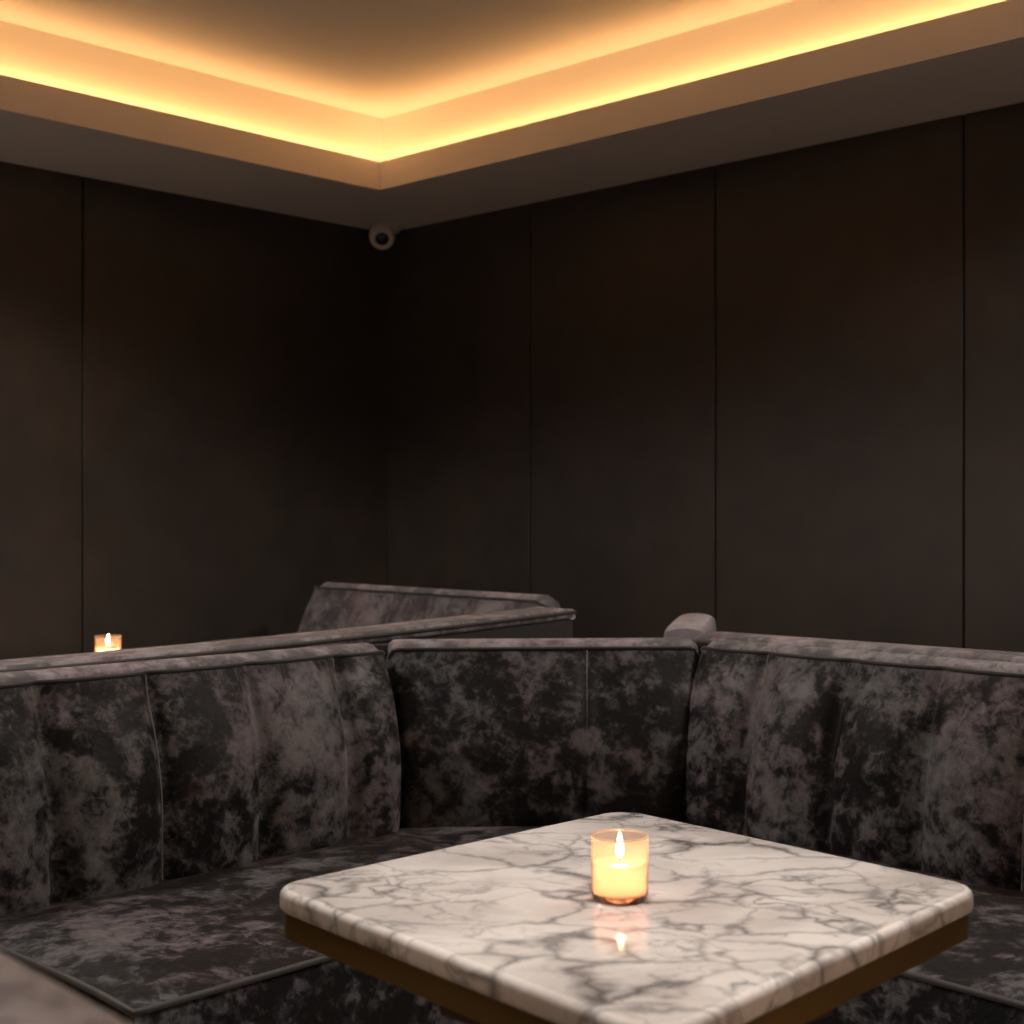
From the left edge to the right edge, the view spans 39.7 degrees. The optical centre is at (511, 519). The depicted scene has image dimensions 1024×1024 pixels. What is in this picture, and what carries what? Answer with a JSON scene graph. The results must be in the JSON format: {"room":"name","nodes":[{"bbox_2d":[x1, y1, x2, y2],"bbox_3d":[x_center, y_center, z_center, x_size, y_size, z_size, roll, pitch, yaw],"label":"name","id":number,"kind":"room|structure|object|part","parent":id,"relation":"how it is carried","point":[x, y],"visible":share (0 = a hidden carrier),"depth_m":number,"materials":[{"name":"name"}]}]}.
{"room":"entertainment venue","nodes":[
{"label":"entertainment venue","id":0,"kind":"room"},
{"bbox_2d":[0,161,386,659],"bbox_3d":[-3.811,-0.090,4.080,0.203,2.740,9.212,0,0,45],"label":"wall","id":1,"kind":"structure","parent":0,"point":[193,390],"depth_m":6.27,"materials":[{"name":"black wood"}]},
{"bbox_2d":[0,0,793,118],"bbox_3d":[-0.521,-1.850,0.866,9.706,0.120,9.395,0,0,43],"label":"ceiling","id":2,"kind":"structure","parent":0,"point":[382,59],"depth_m":5.26,"materials":[{"name":"beige paint"}]},
{"bbox_2d":[387,102,1023,652],"bbox_3d":[2.719,-0.090,4.134,9.046,2.740,0.203,0,0,43],"label":"wall","id":3,"kind":"structure","parent":0,"point":[780,393],"depth_m":5.69,"materials":[{"name":"black wood"}]},
{"bbox_2d":[369,223,400,249],"bbox_3d":[-0.620,-1.387,6.941,0.155,0.137,0.161,0,0,0],"label":"security camera","id":4,"kind":"object","parent":3,"relation":"attached to","point":[381,235],"visible":1,"depth_m":6.89,"materials":[{"name":"beige plastic"}]},
{"bbox_2d":[0,0,1004,161],"bbox_3d":[-0.485,-1.624,0.866,9.295,0.332,9.603,0,0,45],"label":"cove light","id":5,"kind":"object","parent":3,"relation":"attached to","point":[794,27],"depth_m":5.44,"materials":[{"name":"beige paint"}]},
{"bbox_2d":[0,0,1023,191],"bbox_3d":[-0.485,-1.501,0.866,7.704,0.122,7.959,0,0,45],"label":"trim","id":6,"kind":"structure","parent":3,"relation":"attached to","point":[1002,22],"depth_m":5.20,"materials":[{"name":"beige paint"}]},
{"bbox_2d":[0,39,1023,229],"bbox_3d":[-0.485,-1.449,0.866,9.059,0.018,9.359,0,0,45],"label":"ceiling soffit","id":7,"kind":"structure","parent":3,"relation":"attached to","point":[991,77],"depth_m":5.61,"materials":[{"name":"beige paint"}]},
{"bbox_3d":[-0.521,1.340,0.866,13.506,0.120,13.074,0,0,0],"label":"floor","id":8,"kind":"structure","parent":0,"visible":0},
{"bbox_2d":[0,952,128,1023],"bbox_3d":[-0.900,0.790,0.955,0.911,0.979,1.513,0,0,-42],"label":"banquette","id":9,"kind":"object","parent":8,"relation":"on","point":[27,996],"visible":1,"depth_m":0.90,"materials":[{"name":"fabric"}]},
{"bbox_2d":[0,582,576,671],"bbox_3d":[-1.504,0.777,4.336,2.033,1.006,3.786,0,0,45],"label":"banquette","id":10,"kind":"object","parent":8,"relation":"on","point":[335,613],"visible":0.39,"depth_m":4.51,"materials":[{"name":"fabric"}]},
{"bbox_3d":[-1.002,0.335,3.511,0.146,0.095,3.300,0,0,45],"label":"rail","id":11,"kind":"part","parent":10,"relation":"part of","materials":[{"name":"fabric"}]},
{"bbox_3d":[-0.447,0.573,5.674,0.186,0.555,1.560,0,0,-41],"label":"backrest","id":12,"kind":"part","parent":10,"relation":"part of","materials":[{"name":"fabric"}]},
{"bbox_3d":[-0.342,0.328,5.726,0.066,0.108,1.500,0,0,-41],"label":"rail","id":13,"kind":"part","parent":10,"relation":"part of","materials":[{"name":"fabric"}]},
{"bbox_2d":[0,638,1023,1023],"bbox_3d":[0.231,0.807,2.967,2.330,0.946,2.082,0,0,43],"label":"banquette","id":14,"kind":"object","parent":8,"relation":"on","point":[156,816],"visible":0.83,"depth_m":3.36,"materials":[{"name":"fabric"}]},
{"bbox_3d":[-0.828,0.388,3.425,0.096,0.108,1.284,0,0,43],"label":"rail","id":15,"kind":"part","parent":14,"relation":"part of","materials":[{"name":"fabric"}]},
{"bbox_3d":[-0.736,0.603,3.339,0.183,0.495,1.284,0,0,43],"label":"backrest","id":16,"kind":"part","parent":14,"relation":"part of","materials":[{"name":"fabric"}]},
{"bbox_2d":[0,828,465,1023],"bbox_3d":[-0.456,0.970,3.064,0.758,0.360,1.270,0,0,43],"label":"seat cushion","id":17,"kind":"object","parent":14,"relation":"on","point":[202,940],"depth_m":2.72,"materials":[{"name":"fabric"}]},
{"bbox_3d":[-0.357,0.764,3.972,0.110,0.832,0.055,0,0,-17],"label":"corner post","id":18,"kind":"part","parent":14,"relation":"part of","materials":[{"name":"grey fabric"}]},
{"bbox_2d":[405,826,545,845],"bbox_3d":[0.085,0.970,3.467,0.764,0.359,0.733,0,0,0],"label":"seat cushion","id":19,"kind":"object","parent":14,"relation":"on","point":[414,835],"depth_m":3.63,"materials":[{"name":"fabric"}]},
{"bbox_3d":[0.085,0.388,4.012,0.866,0.108,0.126,0,0,-4],"label":"rail","id":20,"kind":"part","parent":14,"relation":"part of","materials":[{"name":"fabric"}]},
{"bbox_3d":[0.094,0.603,3.864,0.866,0.495,0.190,0,0,-4],"label":"backrest","id":21,"kind":"part","parent":14,"relation":"part of","materials":[{"name":"fabric"}]},
{"bbox_3d":[0.537,0.764,4.052,0.090,0.832,0.055,0,0,17],"label":"corner post","id":22,"kind":"part","parent":14,"relation":"part of","materials":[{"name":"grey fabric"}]},
{"bbox_3d":[1.020,0.603,3.323,0.186,0.495,1.620,0,0,-42],"label":"backrest","id":23,"kind":"part","parent":14,"relation":"part of","materials":[{"name":"fabric"}]},
{"bbox_2d":[700,826,1023,1023],"bbox_3d":[0.749,0.970,3.008,0.733,0.359,1.583,0,0,-44],"label":"seat cushion","id":24,"kind":"object","parent":14,"relation":"on","point":[979,979],"depth_m":2.62,"materials":[{"name":"fabric"}]},
{"bbox_3d":[1.109,0.388,3.404,0.081,0.108,1.620,0,0,-42],"label":"rail","id":25,"kind":"part","parent":14,"relation":"part of","materials":[{"name":"fabric"}]},
{"bbox_2d":[280,812,972,1023],"bbox_3d":[0.176,0.905,2.035,0.841,0.750,0.782,0,0,-45],"label":"marble table","id":26,"kind":"object","parent":8,"relation":"on","point":[730,928],"visible":0.94,"depth_m":1.88,"materials":[{"name":"white stone"}]},
{"bbox_2d":[591,828,648,905],"bbox_3d":[0.151,0.483,1.985,0.081,0.094,0.081,0,0,0],"label":"votive candle","id":27,"kind":"object","parent":26,"relation":"on","point":[619,879],"visible":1,"depth_m":1.96,"materials":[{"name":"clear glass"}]},
{"bbox_3d":[0.151,0.524,1.985,0.080,0.010,0.080,0,0,0],"label":"glass","id":28,"kind":"part","parent":27,"relation":"part of","materials":[{"name":"orange"}]},
{"bbox_2d":[664,613,1023,662],"bbox_3d":[1.477,0.794,3.867,0.971,0.972,2.654,0,0,-44],"label":"banquette","id":29,"kind":"object","parent":8,"relation":"on","point":[694,626],"visible":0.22,"depth_m":3.88,"materials":[{"name":"fabric"}]},
{"bbox_3d":[0.580,0.724,4.564,0.132,0.832,0.600,0,0,12],"label":"armrest","id":30,"kind":"part","parent":29,"relation":"part of","materials":[{"name":"fabric"}]},
{"bbox_3d":[1.346,0.383,3.432,0.166,0.108,2.200,0,0,-44],"label":"rail","id":31,"kind":"part","parent":29,"relation":"part of","materials":[{"name":"fabric"}]},
{"bbox_3d":[-1.620,0.913,5.360,1.098,0.735,1.067,0,0,0],"label":"marble table","id":32,"kind":"object","parent":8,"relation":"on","visible":0},
{"bbox_2d":[94,635,120,651],"bbox_3d":[-1.536,0.489,5.400,0.100,0.111,0.100,0,0,0],"label":"votive candle","id":33,"kind":"object","parent":32,"relation":"on","point":[103,648],"visible":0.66,"depth_m":5.39,"materials":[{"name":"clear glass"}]}
]}

